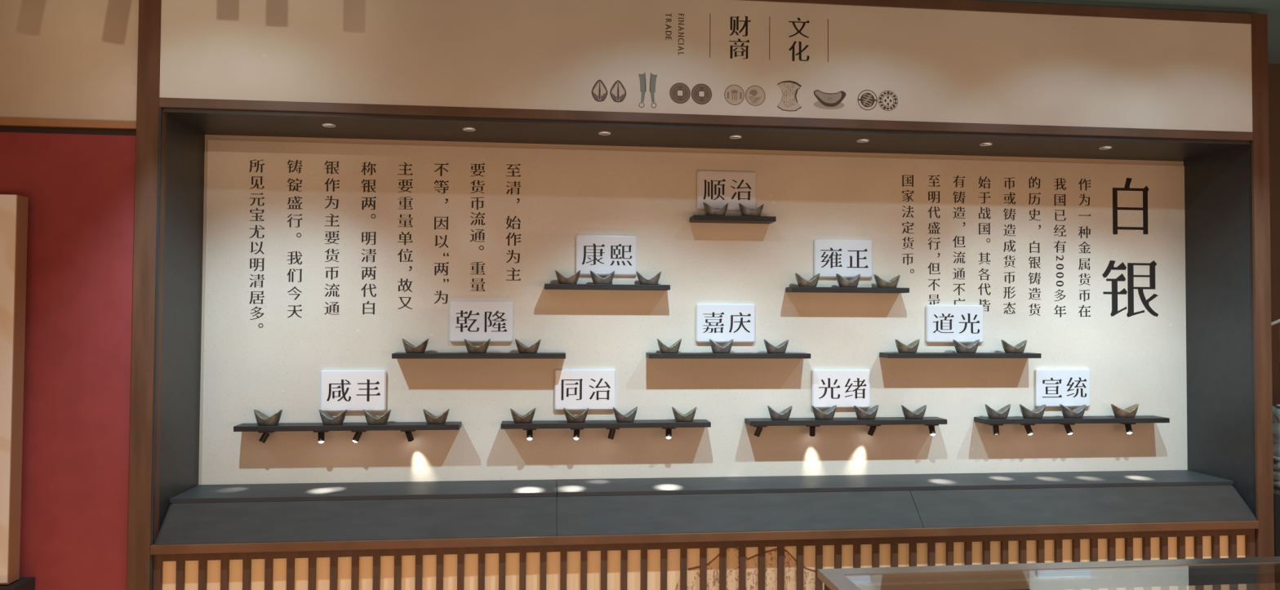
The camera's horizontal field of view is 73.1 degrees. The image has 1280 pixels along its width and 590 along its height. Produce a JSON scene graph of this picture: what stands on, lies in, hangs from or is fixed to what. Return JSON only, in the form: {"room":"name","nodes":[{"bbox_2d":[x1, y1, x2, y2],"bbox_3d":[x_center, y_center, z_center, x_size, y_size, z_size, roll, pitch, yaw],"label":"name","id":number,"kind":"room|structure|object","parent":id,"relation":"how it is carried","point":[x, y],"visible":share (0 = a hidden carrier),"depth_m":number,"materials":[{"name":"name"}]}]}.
{"room":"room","nodes":[
{"label":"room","id":0,"kind":"room"},
{"bbox_2d":[0,0,138,589],"bbox_3d":[-2.181,0.286,2.571,1.340,2.640,0.095,0,-1,-6],"label":"wall","id":1,"kind":"structure","parent":0,"point":[79,189],"depth_m":2.58,"materials":[{"name":"red paint"}]},
{"bbox_2d":[0,194,28,584],"bbox_3d":[-2.223,0.267,2.476,0.836,1.117,0.085,0,-1,-6],"label":"board","id":2,"kind":"object","parent":1,"relation":"attached to","point":[13,208],"visible":1,"depth_m":2.49,"materials":[{"name":"brown"}]},
{"bbox_2d":[0,194,17,582],"bbox_3d":[-2.219,0.263,2.435,0.834,1.111,0.002,0,-1,-6],"label":"print","id":3,"kind":"object","parent":2,"relation":"attached to","point":[8,203],"depth_m":2.48},
{"bbox_2d":[0,117,136,129],"bbox_3d":[-2.178,-0.516,2.584,1.335,0.022,0.110,0,-1,-6],"label":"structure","id":4,"kind":"structure","parent":1,"relation":"attached to","point":[10,122],"depth_m":2.58,"materials":[{"name":"beige wood"}]},
{"bbox_2d":[0,125,136,135],"bbox_3d":[-2.179,-0.496,2.590,1.335,0.018,0.096,0,-1,-6],"label":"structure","id":5,"kind":"structure","parent":1,"relation":"on","point":[2,128],"depth_m":2.59,"materials":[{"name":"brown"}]},
{"bbox_2d":[149,106,204,589],"bbox_3d":[-1.480,0.150,2.751,0.030,1.468,0.339,0,-1,-6],"label":"wall","id":6,"kind":"structure","parent":0,"point":[185,144],"depth_m":2.74,"materials":[{"name":"grey paint"}]},
{"bbox_2d":[154,107,166,542],"bbox_3d":[-1.452,0.089,2.610,0.006,1.310,0.028,0,-1,-6],"label":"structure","id":7,"kind":"structure","parent":6,"relation":"attached to","point":[164,114],"depth_m":2.61,"materials":[{"name":"brown wood"}]},
{"bbox_2d":[198,134,1187,484],"bbox_3d":[0.304,0.069,3.133,3.640,1.270,0.034,0,-1,-6],"label":"wall","id":8,"kind":"structure","parent":0,"point":[564,194],"depth_m":3.09,"materials":[{"name":"paint"}]},
{"bbox_2d":[233,422,461,431],"bbox_3d":[-0.979,0.445,2.922,0.730,0.018,0.086,0,-1,-6],"label":"wall shelf","id":9,"kind":"object","parent":8,"relation":"attached to","point":[364,426],"visible":1,"depth_m":2.89,"materials":[{"name":"black wood"}]},
{"bbox_2d":[257,431,273,443],"bbox_3d":[-1.248,0.473,2.883,0.046,0.044,0.029,0,-1,-6],"label":"spotlight","id":10,"kind":"object","parent":9,"relation":"attached to","point":[265,435],"visible":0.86,"depth_m":2.87,"materials":[{"name":"black metal"}]},
{"bbox_2d":[253,409,282,425],"bbox_3d":[-1.244,0.408,2.889,0.094,0.051,0.054,0,-1,0],"label":"ingot","id":11,"kind":"object","parent":9,"relation":"on","point":[261,419],"visible":1,"depth_m":2.87,"materials":[{"name":"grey metal"}]},
{"bbox_2d":[313,431,328,443],"bbox_3d":[-1.072,0.475,2.900,0.046,0.044,0.035,0,-1,-6],"label":"spotlight","id":12,"kind":"object","parent":9,"relation":"attached to","point":[321,433],"visible":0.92,"depth_m":2.89,"materials":[{"name":"black metal"}]},
{"bbox_2d":[319,409,346,425],"bbox_3d":[-1.036,0.411,2.912,0.092,0.050,0.054,0,-1,-6],"label":"ingot","id":13,"kind":"object","parent":9,"relation":"on","point":[327,420],"visible":1,"depth_m":2.90,"materials":[{"name":"silver metal"}]},
{"bbox_2d":[351,431,365,442],"bbox_3d":[-0.949,0.476,2.915,0.046,0.044,0.032,0,-1,-6],"label":"spotlight","id":14,"kind":"object","parent":9,"relation":"attached to","point":[357,435],"visible":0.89,"depth_m":2.91,"materials":[{"name":"black metal"}]},
{"bbox_2d":[363,409,391,424],"bbox_3d":[-0.891,0.412,2.928,0.091,0.050,0.054,1,-1,-13],"label":"ingot","id":15,"kind":"object","parent":9,"relation":"on","point":[371,419],"visible":1,"depth_m":2.91,"materials":[{"name":"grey metal"}]},
{"bbox_2d":[400,430,415,441],"bbox_3d":[-0.788,0.477,2.940,0.046,0.044,0.032,0,-1,-6],"label":"spotlight","id":16,"kind":"object","parent":9,"relation":"attached to","point":[409,435],"visible":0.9,"depth_m":2.93,"materials":[{"name":"black metal"}]},
{"bbox_2d":[422,408,449,424],"bbox_3d":[-0.696,0.414,2.950,0.088,0.049,0.054,1,-1,-8],"label":"ingot","id":17,"kind":"object","parent":9,"relation":"on","point":[430,419],"visible":1,"depth_m":2.93,"materials":[{"name":"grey metal"}]},
{"bbox_2d":[320,369,386,412],"bbox_3d":[-0.982,0.328,2.960,0.219,0.143,0.014,0,-1,-6],"label":"name plaque","id":18,"kind":"object","parent":8,"relation":"attached to","point":[340,390],"visible":0.98,"depth_m":2.95,"materials":[{"name":"white plastic"}]},
{"bbox_2d":[248,160,520,328],"bbox_3d":[-0.877,-0.176,2.991,0.923,0.583,0.001,0,-1,-6],"label":"lettering","id":19,"kind":"object","parent":8,"relation":"attached to","point":[441,184],"depth_m":2.99,"materials":[{"name":"paint"}]},
{"bbox_2d":[391,352,565,359],"bbox_3d":[-0.549,0.209,2.975,0.582,0.018,0.086,0,-1,-6],"label":"wall shelf","id":20,"kind":"object","parent":8,"relation":"attached to","point":[396,355],"visible":0.98,"depth_m":2.94,"materials":[{"name":"black wood"}]},
{"bbox_2d":[401,338,428,353],"bbox_3d":[-0.767,0.173,2.948,0.090,0.049,0.054,1,-1,-7],"label":"ingot","id":21,"kind":"object","parent":20,"relation":"on","point":[409,348],"visible":1,"depth_m":2.93,"materials":[{"name":"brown metal"}]},
{"bbox_2d":[463,338,490,353],"bbox_3d":[-0.560,0.175,2.971,0.090,0.049,0.054,1,-1,-8],"label":"ingot","id":22,"kind":"object","parent":20,"relation":"on","point":[471,348],"visible":1,"depth_m":2.95,"materials":[{"name":"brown metal"}]},
{"bbox_2d":[515,338,541,353],"bbox_3d":[-0.388,0.177,2.990,0.090,0.049,0.054,0,-1,1],"label":"ingot","id":23,"kind":"object","parent":20,"relation":"on","point":[522,348],"visible":1,"depth_m":2.97,"materials":[{"name":"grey metal"}]},
{"bbox_2d":[448,301,513,342],"bbox_3d":[-0.553,0.094,3.013,0.218,0.143,0.014,0,-1,-6],"label":"name plaque","id":24,"kind":"object","parent":8,"relation":"attached to","point":[477,322],"visible":1,"depth_m":3.01,"materials":[{"name":"white plastic"}]},
{"bbox_2d":[554,368,615,410],"bbox_3d":[-0.194,0.334,3.047,0.216,0.146,0.014,0,-1,-6],"label":"name plaque","id":25,"kind":"object","parent":8,"relation":"attached to","point":[575,389],"visible":0.96,"depth_m":3.04,"materials":[{"name":"white plastic"}]},
{"bbox_2d":[575,234,636,275],"bbox_3d":[-0.119,-0.141,3.067,0.217,0.144,0.014,0,-1,-6],"label":"name plaque","id":26,"kind":"object","parent":8,"relation":"attached to","point":[601,255],"visible":0.98,"depth_m":3.06,"materials":[{"name":"white plastic"}]},
{"bbox_2d":[501,419,711,429],"bbox_3d":[-0.117,0.451,3.017,0.725,0.018,0.086,0,-1,-6],"label":"wall shelf","id":27,"kind":"object","parent":8,"relation":"attached to","point":[636,423],"visible":1,"depth_m":2.98,"materials":[{"name":"black wood"}]},
{"bbox_2d":[510,408,535,422],"bbox_3d":[-0.404,0.415,2.982,0.088,0.049,0.054,1,-1,-11],"label":"ingot","id":28,"kind":"object","parent":27,"relation":"on","point":[527,418],"visible":1,"depth_m":2.96,"materials":[{"name":"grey metal"}]},
{"bbox_2d":[523,428,536,439],"bbox_3d":[-0.380,0.478,2.974,0.046,0.043,0.038,0,-1,-6],"label":"spotlight","id":29,"kind":"object","parent":27,"relation":"attached to","point":[529,431],"visible":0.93,"depth_m":2.97,"materials":[{"name":"black metal"}]},
{"bbox_2d":[563,408,588,422],"bbox_3d":[-0.222,0.417,3.002,0.089,0.049,0.054,0,-1,-4],"label":"ingot","id":30,"kind":"object","parent":27,"relation":"on","point":[571,418],"visible":1,"depth_m":2.98,"materials":[{"name":"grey metal"}]},
{"bbox_2d":[570,428,583,439],"bbox_3d":[-0.218,0.480,2.993,0.046,0.043,0.037,0,-1,-6],"label":"spotlight","id":31,"kind":"object","parent":27,"relation":"attached to","point":[576,431],"visible":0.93,"depth_m":2.98,"materials":[{"name":"black metal"}]},
{"bbox_2d":[606,427,619,439],"bbox_3d":[-0.095,0.482,3.013,0.046,0.044,0.025,0,-1,-6],"label":"spotlight","id":32,"kind":"object","parent":27,"relation":"attached to","point":[612,430],"visible":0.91,"depth_m":3.00,"materials":[{"name":"black metal"}]},
{"bbox_2d":[613,406,637,422],"bbox_3d":[-0.052,0.417,3.021,0.088,0.051,0.054,1,-1,-10],"label":"ingot","id":33,"kind":"object","parent":27,"relation":"on","point":[629,416],"visible":1,"depth_m":3.00,"materials":[{"name":"silver metal"}]},
{"bbox_2d":[671,406,697,422],"bbox_3d":[0.156,0.419,3.044,0.089,0.050,0.054,0,-1,0],"label":"ingot","id":34,"kind":"object","parent":27,"relation":"on","point":[689,416],"visible":1,"depth_m":3.03,"materials":[{"name":"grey metal"}]},
{"bbox_2d":[544,284,670,290],"bbox_3d":[-0.116,-0.027,3.029,0.436,0.018,0.086,0,-1,-6],"label":"wall shelf","id":35,"kind":"object","parent":8,"relation":"attached to","point":[547,286],"visible":1,"depth_m":2.99,"materials":[{"name":"black wood"}]},
{"bbox_2d":[555,270,580,284],"bbox_3d":[-0.252,-0.062,3.011,0.090,0.049,0.054,0,-1,-1],"label":"ingot","id":36,"kind":"object","parent":35,"relation":"on","point":[574,278],"visible":0.95,"depth_m":2.99,"materials":[{"name":"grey metal"}]},
{"bbox_2d":[590,271,614,284],"bbox_3d":[-0.132,-0.061,3.024,0.089,0.049,0.054,1,-1,-12],"label":"ingot","id":37,"kind":"object","parent":35,"relation":"on","point":[596,279],"visible":0.89,"depth_m":3.00,"materials":[{"name":"silver metal"}]},
{"bbox_2d":[635,271,661,284],"bbox_3d":[0.031,-0.059,3.042,0.090,0.049,0.054,0,-1,2],"label":"ingot","id":38,"kind":"object","parent":35,"relation":"on","point":[642,281],"visible":0.96,"depth_m":3.02,"materials":[{"name":"silver metal"}]},
{"bbox_2d":[695,303,755,342],"bbox_3d":[0.308,0.101,3.108,0.215,0.141,0.014,0,-1,-6],"label":"name plaque","id":39,"kind":"object","parent":8,"relation":"attached to","point":[717,322],"visible":1,"depth_m":3.10,"materials":[{"name":"white plastic"}]},
{"bbox_2d":[696,170,755,210],"bbox_3d":[0.313,-0.378,3.121,0.217,0.142,0.014,0,-1,-6],"label":"name plaque","id":40,"kind":"object","parent":8,"relation":"attached to","point":[715,188],"visible":0.98,"depth_m":3.11,"materials":[{"name":"white plastic"}]},
{"bbox_2d":[645,352,810,358],"bbox_3d":[0.314,0.215,3.070,0.578,0.018,0.086,0,-1,-6],"label":"wall shelf","id":41,"kind":"object","parent":8,"relation":"attached to","point":[649,355],"visible":0.98,"depth_m":3.03,"materials":[{"name":"black wood"}]},
{"bbox_2d":[657,338,681,353],"bbox_3d":[0.103,0.179,3.044,0.088,0.051,0.054,0,-1,-4],"label":"ingot","id":42,"kind":"object","parent":41,"relation":"on","point":[674,348],"visible":1,"depth_m":3.02,"materials":[{"name":"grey metal"}]},
{"bbox_2d":[709,338,733,353],"bbox_3d":[0.289,0.181,3.064,0.088,0.050,0.054,1,-1,-10],"label":"ingot","id":43,"kind":"object","parent":41,"relation":"on","point":[716,348],"visible":1,"depth_m":3.05,"materials":[{"name":"silver metal"}]},
{"bbox_2d":[764,339,788,353],"bbox_3d":[0.487,0.183,3.086,0.091,0.050,0.054,0,-1,-5],"label":"ingot","id":44,"kind":"object","parent":41,"relation":"on","point":[771,348],"visible":1,"depth_m":3.07,"materials":[{"name":"silver metal"}]},
{"bbox_2d":[689,215,776,223],"bbox_3d":[0.330,-0.269,3.084,0.296,0.018,0.086,0,-1,-6],"label":"wall shelf","id":45,"kind":"object","parent":8,"relation":"attached to","point":[695,219],"visible":1,"depth_m":3.05,"materials":[{"name":"black wood"}]},
{"bbox_2d":[702,202,728,215],"bbox_3d":[0.270,-0.304,3.074,0.092,0.050,0.054,0,-1,-6],"label":"ingot","id":46,"kind":"object","parent":45,"relation":"on","point":[709,211],"visible":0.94,"depth_m":3.06,"materials":[{"name":"silver metal"}]},
{"bbox_2d":[738,203,764,216],"bbox_3d":[0.398,-0.302,3.088,0.092,0.050,0.054,0,-1,-4],"label":"ingot","id":47,"kind":"object","parent":45,"relation":"on","point":[745,211],"visible":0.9,"depth_m":3.07,"materials":[{"name":"silver metal"}]},
{"bbox_2d":[811,368,870,408],"bbox_3d":[0.734,0.342,3.149,0.220,0.142,0.014,0,-1,-6],"label":"name plaque","id":48,"kind":"object","parent":8,"relation":"attached to","point":[842,388],"visible":0.97,"depth_m":3.14,"materials":[{"name":"white plastic"}]},
{"bbox_2d":[813,239,872,278],"bbox_3d":[0.744,-0.133,3.162,0.220,0.140,0.014,0,-1,-6],"label":"name plaque","id":49,"kind":"object","parent":8,"relation":"attached to","point":[848,259],"visible":1,"depth_m":3.15,"materials":[{"name":"white plastic"}]},
{"bbox_2d":[744,417,946,426],"bbox_3d":[0.742,0.455,3.112,0.724,0.018,0.086,0,-1,-6],"label":"wall shelf","id":50,"kind":"object","parent":8,"relation":"attached to","point":[843,420],"visible":1,"depth_m":3.08,"materials":[{"name":"black wood"}]},
{"bbox_2d":[767,405,792,420],"bbox_3d":[0.499,0.419,3.082,0.090,0.050,0.054,0,-1,-3],"label":"ingot","id":51,"kind":"object","parent":50,"relation":"on","point":[784,415],"visible":1,"depth_m":3.06,"materials":[{"name":"silver metal"}]},
{"bbox_2d":[804,425,819,436],"bbox_3d":[0.617,0.485,3.095,0.046,0.044,0.032,0,-1,-6],"label":"spotlight","id":52,"kind":"object","parent":50,"relation":"attached to","point":[812,428],"visible":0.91,"depth_m":3.08,"materials":[{"name":"black metal"}]},
{"bbox_2d":[811,404,836,419],"bbox_3d":[0.661,0.421,3.100,0.093,0.049,0.054,1,-1,-9],"label":"ingot","id":53,"kind":"object","parent":50,"relation":"on","point":[828,414],"visible":1,"depth_m":3.08,"materials":[{"name":"silver metal"}]},
{"bbox_2d":[853,404,878,419],"bbox_3d":[0.817,0.422,3.117,0.093,0.049,0.054,1,-1,-10],"label":"ingot","id":54,"kind":"object","parent":50,"relation":"on","point":[871,413],"visible":1,"depth_m":3.10,"materials":[{"name":"silver metal"}]},
{"bbox_2d":[901,404,926,418],"bbox_3d":[0.995,0.424,3.136,0.094,0.049,0.054,0,-1,-5],"label":"ingot","id":55,"kind":"object","parent":50,"relation":"on","point":[919,413],"visible":1,"depth_m":3.12,"materials":[{"name":"silver metal"}]},
{"bbox_2d":[924,424,938,435],"bbox_3d":[1.060,0.488,3.135,0.046,0.044,0.035,0,-1,-6],"label":"spotlight","id":56,"kind":"object","parent":50,"relation":"attached to","point":[931,427],"visible":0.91,"depth_m":3.13,"materials":[{"name":"black metal"}]},
{"bbox_2d":[785,286,909,293],"bbox_3d":[0.750,-0.018,3.124,0.433,0.018,0.086,0,-1,-6],"label":"wall shelf","id":57,"kind":"object","parent":8,"relation":"attached to","point":[793,289],"visible":1,"depth_m":3.08,"materials":[{"name":"black wood"}]},
{"bbox_2d":[795,273,819,287],"bbox_3d":[0.602,-0.053,3.105,0.092,0.051,0.054,0,-1,-6],"label":"ingot","id":58,"kind":"object","parent":57,"relation":"on","point":[802,282],"visible":0.92,"depth_m":3.09,"materials":[{"name":"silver metal"}]},
{"bbox_2d":[835,273,860,287],"bbox_3d":[0.753,-0.051,3.122,0.093,0.050,0.054,1,-1,-13],"label":"ingot","id":59,"kind":"object","parent":57,"relation":"on","point":[842,282],"visible":0.93,"depth_m":3.10,"materials":[{"name":"silver metal"}]},
{"bbox_2d":[873,274,900,288],"bbox_3d":[0.897,-0.050,3.138,0.095,0.050,0.054,0,-1,0],"label":"ingot","id":60,"kind":"object","parent":57,"relation":"on","point":[880,282],"visible":0.96,"depth_m":3.12,"materials":[{"name":"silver metal"}]},
{"bbox_2d":[925,304,983,342],"bbox_3d":[1.168,0.107,3.203,0.221,0.141,0.014,0,-1,-6],"label":"name plaque","id":61,"kind":"object","parent":8,"relation":"attached to","point":[944,323],"visible":0.99,"depth_m":3.20,"materials":[{"name":"white plastic"}]},
{"bbox_2d":[879,352,1041,358],"bbox_3d":[1.173,0.221,3.165,0.580,0.018,0.086,0,-1,-6],"label":"wall shelf","id":62,"kind":"object","parent":8,"relation":"attached to","point":[887,355],"visible":1,"depth_m":3.13,"materials":[{"name":"black wood"}]},
{"bbox_2d":[894,339,919,353],"bbox_3d":[0.972,0.186,3.140,0.093,0.049,0.054,1,-1,-10],"label":"ingot","id":63,"kind":"object","parent":62,"relation":"on","point":[912,348],"visible":1,"depth_m":3.12,"materials":[{"name":"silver metal"}]},
{"bbox_2d":[952,339,979,353],"bbox_3d":[1.195,0.188,3.164,0.097,0.049,0.054,0,-1,-1],"label":"ingot","id":64,"kind":"object","parent":62,"relation":"on","point":[971,348],"visible":1,"depth_m":3.15,"materials":[{"name":"silver metal"}]},
{"bbox_2d":[1000,339,1026,353],"bbox_3d":[1.380,0.190,3.185,0.095,0.049,0.054,0,-1,-2],"label":"ingot","id":65,"kind":"object","parent":62,"relation":"on","point":[1020,348],"visible":1,"depth_m":3.17,"materials":[{"name":"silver metal"}]},
{"bbox_2d":[902,174,1090,317],"bbox_3d":[1.341,-0.183,3.237,0.749,0.530,0.001,0,-1,-6],"label":"lettering","id":66,"kind":"object","parent":8,"relation":"attached to","point":[912,177],"depth_m":3.24,"materials":[{"name":"paint"}]},
{"bbox_2d":[1034,368,1090,407],"bbox_3d":[1.588,0.348,3.244,0.217,0.145,0.014,0,-1,-6],"label":"name plaque","id":67,"kind":"object","parent":8,"relation":"attached to","point":[1053,387],"visible":0.99,"depth_m":3.24,"materials":[{"name":"white plastic"}]},
{"bbox_2d":[973,415,1169,424],"bbox_3d":[1.603,0.464,3.207,0.719,0.018,0.086,0,-1,-6],"label":"wall shelf","id":68,"kind":"object","parent":8,"relation":"attached to","point":[1111,419],"visible":0.98,"depth_m":3.17,"materials":[{"name":"black wood"}]},
{"bbox_2d":[988,424,1003,435],"bbox_3d":[1.305,0.492,3.164,0.046,0.044,0.031,0,-1,-6],"label":"spotlight","id":69,"kind":"object","parent":68,"relation":"attached to","point":[995,427],"visible":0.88,"depth_m":3.16,"materials":[{"name":"black metal"}]},
{"bbox_2d":[984,404,1010,418],"bbox_3d":[1.314,0.427,3.172,0.093,0.051,0.054,0,-1,0],"label":"ingot","id":70,"kind":"object","parent":68,"relation":"on","point":[1003,412],"visible":1,"depth_m":3.15,"materials":[{"name":"silver metal"}]},
{"bbox_2d":[1021,423,1035,435],"bbox_3d":[1.427,0.493,3.176,0.046,0.044,0.034,0,-1,-6],"label":"spotlight","id":71,"kind":"object","parent":68,"relation":"attached to","point":[1028,428],"visible":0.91,"depth_m":3.17,"materials":[{"name":"black metal"}]},
{"bbox_2d":[1019,404,1045,418],"bbox_3d":[1.449,0.428,3.187,0.098,0.050,0.054,0,-1,-3],"label":"ingot","id":72,"kind":"object","parent":68,"relation":"on","point":[1037,413],"visible":1,"depth_m":3.17,"materials":[{"name":"silver metal"}]},
{"bbox_2d":[1059,423,1075,435],"bbox_3d":[1.582,0.494,3.193,0.046,0.044,0.034,0,-1,-6],"label":"spotlight","id":73,"kind":"object","parent":68,"relation":"attached to","point":[1067,426],"visible":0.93,"depth_m":3.19,"materials":[{"name":"black metal"}]},
{"bbox_2d":[1059,404,1086,417],"bbox_3d":[1.607,0.430,3.204,0.096,0.050,0.054,0,-1,-2],"label":"ingot","id":74,"kind":"object","parent":68,"relation":"on","point":[1078,412],"visible":1,"depth_m":3.19,"materials":[{"name":"silver metal"}]},
{"bbox_2d":[1111,404,1138,417],"bbox_3d":[1.811,0.432,3.227,0.103,0.049,0.054,0,-1,-3],"label":"ingot","id":75,"kind":"object","parent":68,"relation":"on","point":[1131,411],"visible":1,"depth_m":3.21,"materials":[{"name":"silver metal"}]},
{"bbox_2d":[1122,422,1135,434],"bbox_3d":[1.822,0.496,3.219,0.046,0.044,0.035,0,-1,-6],"label":"spotlight","id":76,"kind":"object","parent":68,"relation":"attached to","point":[1127,425],"visible":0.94,"depth_m":3.21,"materials":[{"name":"black metal"}]},
{"bbox_2d":[1102,177,1158,317],"bbox_3d":[1.871,-0.181,3.295,0.232,0.534,0.001,0,-1,-6],"label":"title lettering","id":77,"kind":"object","parent":8,"relation":"attached to","point":[1110,267],"visible":1,"depth_m":3.29,"materials":[{"name":"paint"}]},
{"bbox_2d":[172,113,1235,161],"bbox_3d":[0.326,-0.551,2.979,3.600,0.036,0.356,0,-1,-6],"label":"ceiling","id":78,"kind":"structure","parent":0,"point":[206,124],"depth_m":2.98,"materials":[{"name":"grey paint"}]},
{"bbox_2d":[159,97,1253,141],"bbox_3d":[0.337,-0.565,2.823,3.598,0.029,0.050,0,-1,-6],"label":"trim","id":79,"kind":"structure","parent":78,"relation":"attached to","point":[167,103],"depth_m":2.78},
{"bbox_2d":[159,0,1252,132],"bbox_3d":[0.338,-0.769,2.824,3.598,0.378,0.038,0,-1,-6],"label":"fascia sign","id":80,"kind":"object","parent":79,"relation":"on","point":[701,57],"visible":1,"depth_m":2.79,"materials":[{"name":"paint"}]},
{"bbox_2d":[591,80,607,102],"bbox_3d":[-0.129,-0.651,2.751,0.052,0.071,0.001,0,-1,-6],"label":"print","id":81,"kind":"object","parent":80,"relation":"attached to","point":[599,87],"depth_m":2.75,"materials":[{"name":"brown"}]},
{"bbox_2d":[609,80,626,102],"bbox_3d":[-0.070,-0.650,2.757,0.053,0.071,0.001,0,-1,-6],"label":"print","id":82,"kind":"object","parent":80,"relation":"attached to","point":[617,88],"depth_m":2.76,"materials":[{"name":"brown"}]},
{"bbox_2d":[638,73,646,107],"bbox_3d":[0.007,-0.658,2.766,0.025,0.117,0.001,0,-1,-6],"label":"print","id":83,"kind":"object","parent":80,"relation":"attached to","point":[642,77],"depth_m":2.77,"materials":[{"name":"grey"}]},
{"bbox_2d":[649,72,657,108],"bbox_3d":[0.043,-0.658,2.770,0.025,0.117,0.001,0,-1,-6],"label":"print","id":84,"kind":"object","parent":80,"relation":"attached to","point":[653,76],"depth_m":2.77,"materials":[{"name":"grey"}]},
{"bbox_2d":[669,83,690,103],"bbox_3d":[0.129,-0.649,2.779,0.068,0.068,0.001,0,-1,-6],"label":"print","id":85,"kind":"object","parent":80,"relation":"attached to","point":[679,93],"depth_m":2.78,"materials":[{"name":"brown"}]},
{"bbox_2d":[691,84,711,104],"bbox_3d":[0.199,-0.648,2.787,0.068,0.068,0.001,0,-1,-6],"label":"print","id":86,"kind":"object","parent":80,"relation":"attached to","point":[701,94],"depth_m":2.79,"materials":[{"name":"brown"}]},
{"bbox_2d":[724,84,744,105],"bbox_3d":[0.306,-0.648,2.799,0.067,0.067,0.001,0,-1,-6],"label":"print","id":87,"kind":"object","parent":80,"relation":"attached to","point":[734,95],"depth_m":2.80,"materials":[{"name":"brown"}]},
{"bbox_2d":[745,85,765,106],"bbox_3d":[0.375,-0.648,2.806,0.067,0.067,0.001,0,-1,-6],"label":"print","id":88,"kind":"object","parent":80,"relation":"attached to","point":[755,95],"depth_m":2.81,"materials":[{"name":"brown"}]},
{"bbox_2d":[777,80,801,111],"bbox_3d":[0.488,-0.650,2.819,0.083,0.101,0.001,0,-1,-6],"label":"print","id":89,"kind":"object","parent":80,"relation":"attached to","point":[788,92],"depth_m":2.82,"materials":[{"name":"brown"}]},
{"bbox_2d":[813,89,845,109],"bbox_3d":[0.623,-0.640,2.833,0.110,0.063,0.001,0,-1,-6],"label":"print","id":90,"kind":"object","parent":80,"relation":"attached to","point":[823,99],"depth_m":2.83,"materials":[{"name":"brown"}]},
{"bbox_2d":[857,89,877,110],"bbox_3d":[0.750,-0.643,2.848,0.068,0.068,0.001,0,-1,-6],"label":"print","id":91,"kind":"object","parent":80,"relation":"attached to","point":[867,99],"depth_m":2.85,"materials":[{"name":"brown"}]},
{"bbox_2d":[878,90,897,111],"bbox_3d":[0.820,-0.642,2.856,0.068,0.068,0.001,0,-1,-6],"label":"print","id":92,"kind":"object","parent":80,"relation":"attached to","point":[887,100],"depth_m":2.86,"materials":[{"name":"brown"}]},
{"bbox_2d":[737,0,1251,24],"bbox_3d":[0.339,-0.976,2.833,3.598,0.036,0.050,0,-1,-6],"label":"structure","id":93,"kind":"structure","parent":80,"relation":"on","point":[949,5],"depth_m":2.92},
{"bbox_2d":[162,107,1251,145],"bbox_3d":[0.344,-0.545,2.816,3.600,0.013,0.013,0,-1,-6],"label":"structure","id":94,"kind":"structure","parent":79,"relation":"attached to","point":[164,109],"depth_m":2.79,"materials":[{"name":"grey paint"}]},
{"bbox_2d":[973,0,1279,64],"bbox_3d":[0.342,-1.054,2.423,6.300,0.060,2.050,0,-1,-6],"label":"ceiling","id":95,"kind":"structure","parent":0,"point":[1271,8],"depth_m":2.99,"materials":[{"name":"paint"}]},
{"bbox_2d":[1183,145,1256,555],"bbox_3d":[2.127,0.180,3.150,0.030,1.468,0.339,0,-1,-6],"label":"wall","id":96,"kind":"structure","parent":0,"point":[1218,185],"depth_m":3.14,"materials":[{"name":"grey paint"}]},
{"bbox_2d":[1267,63,1279,404],"bbox_3d":[2.729,0.341,3.658,1.260,2.640,0.050,0,-1,-6],"label":"wall","id":97,"kind":"structure","parent":0,"point":[1273,69],"depth_m":3.65,"materials":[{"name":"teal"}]},
{"bbox_3d":[0.334,1.603,0.922,8.000,0.050,4.900,0,-1,-6],"label":"floor","id":98,"kind":"structure","parent":0,"visible":0},
{"bbox_2d":[0,577,35,589],"bbox_3d":[-2.262,1.215,2.438,0.965,0.775,0.104,0,-1,-6],"label":"base cabinet","id":99,"kind":"object","parent":98,"relation":"on","point":[23,583],"visible":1,"depth_m":2.50,"materials":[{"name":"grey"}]},
{"bbox_2d":[126,0,161,589],"bbox_3d":[-1.493,0.301,2.644,0.063,2.620,0.140,0,-1,-6],"label":"vertical frame post","id":100,"kind":"structure","parent":98,"relation":"on","point":[149,11],"depth_m":2.58,"materials":[{"name":"brown wood"}]},
{"bbox_2d":[153,528,1256,589],"bbox_3d":[0.333,1.201,2.782,3.600,0.829,0.034,0,-1,-6],"label":"slatted panel","id":101,"kind":"object","parent":98,"relation":"on","point":[780,564],"visible":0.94,"depth_m":2.75,"materials":[{"name":"wood"}]},
{"bbox_2d":[150,520,1258,554],"bbox_3d":[0.330,0.772,2.781,3.594,0.027,0.046,0,-1,-6],"label":"trim rail","id":102,"kind":"structure","parent":101,"relation":"on","point":[250,547],"depth_m":2.74,"materials":[{"name":"brown wood"}]},
{"bbox_2d":[154,470,1256,544],"bbox_3d":[0.321,0.705,2.935,3.598,0.113,0.332,0,-1,-6],"label":"ledge","id":103,"kind":"object","parent":102,"relation":"on","point":[390,510],"visible":1,"depth_m":2.84,"materials":[{"name":"grey"}]},
{"bbox_2d":[674,547,824,589],"bbox_3d":[0.558,1.080,2.809,1.150,0.535,0.001,0,-1,-6],"label":"print","id":104,"kind":"object","parent":101,"relation":"attached to","point":[695,568],"depth_m":2.79},
{"bbox_2d":[817,556,1279,589],"bbox_3d":[1.028,1.108,1.569,1.159,0.980,0.909,0,-1,-6],"label":"display case","id":105,"kind":"object","parent":98,"relation":"on","point":[1258,573],"visible":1,"depth_m":1.93,"materials":[{"name":"glass"}]},
{"bbox_2d":[1251,13,1274,556],"bbox_3d":[2.144,0.332,3.045,0.059,2.620,0.140,0,-1,-6],"label":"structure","id":106,"kind":"structure","parent":98,"relation":"on","point":[1260,142],"depth_m":2.98,"materials":[{"name":"brown wood"}]},
{"bbox_2d":[1271,319,1279,556],"bbox_3d":[2.491,0.801,3.132,0.640,1.691,0.380,0,-1,-6],"label":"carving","id":107,"kind":"object","parent":98,"relation":"on","point":[1276,407],"visible":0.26,"depth_m":3.04,"materials":[{"name":"grey"}]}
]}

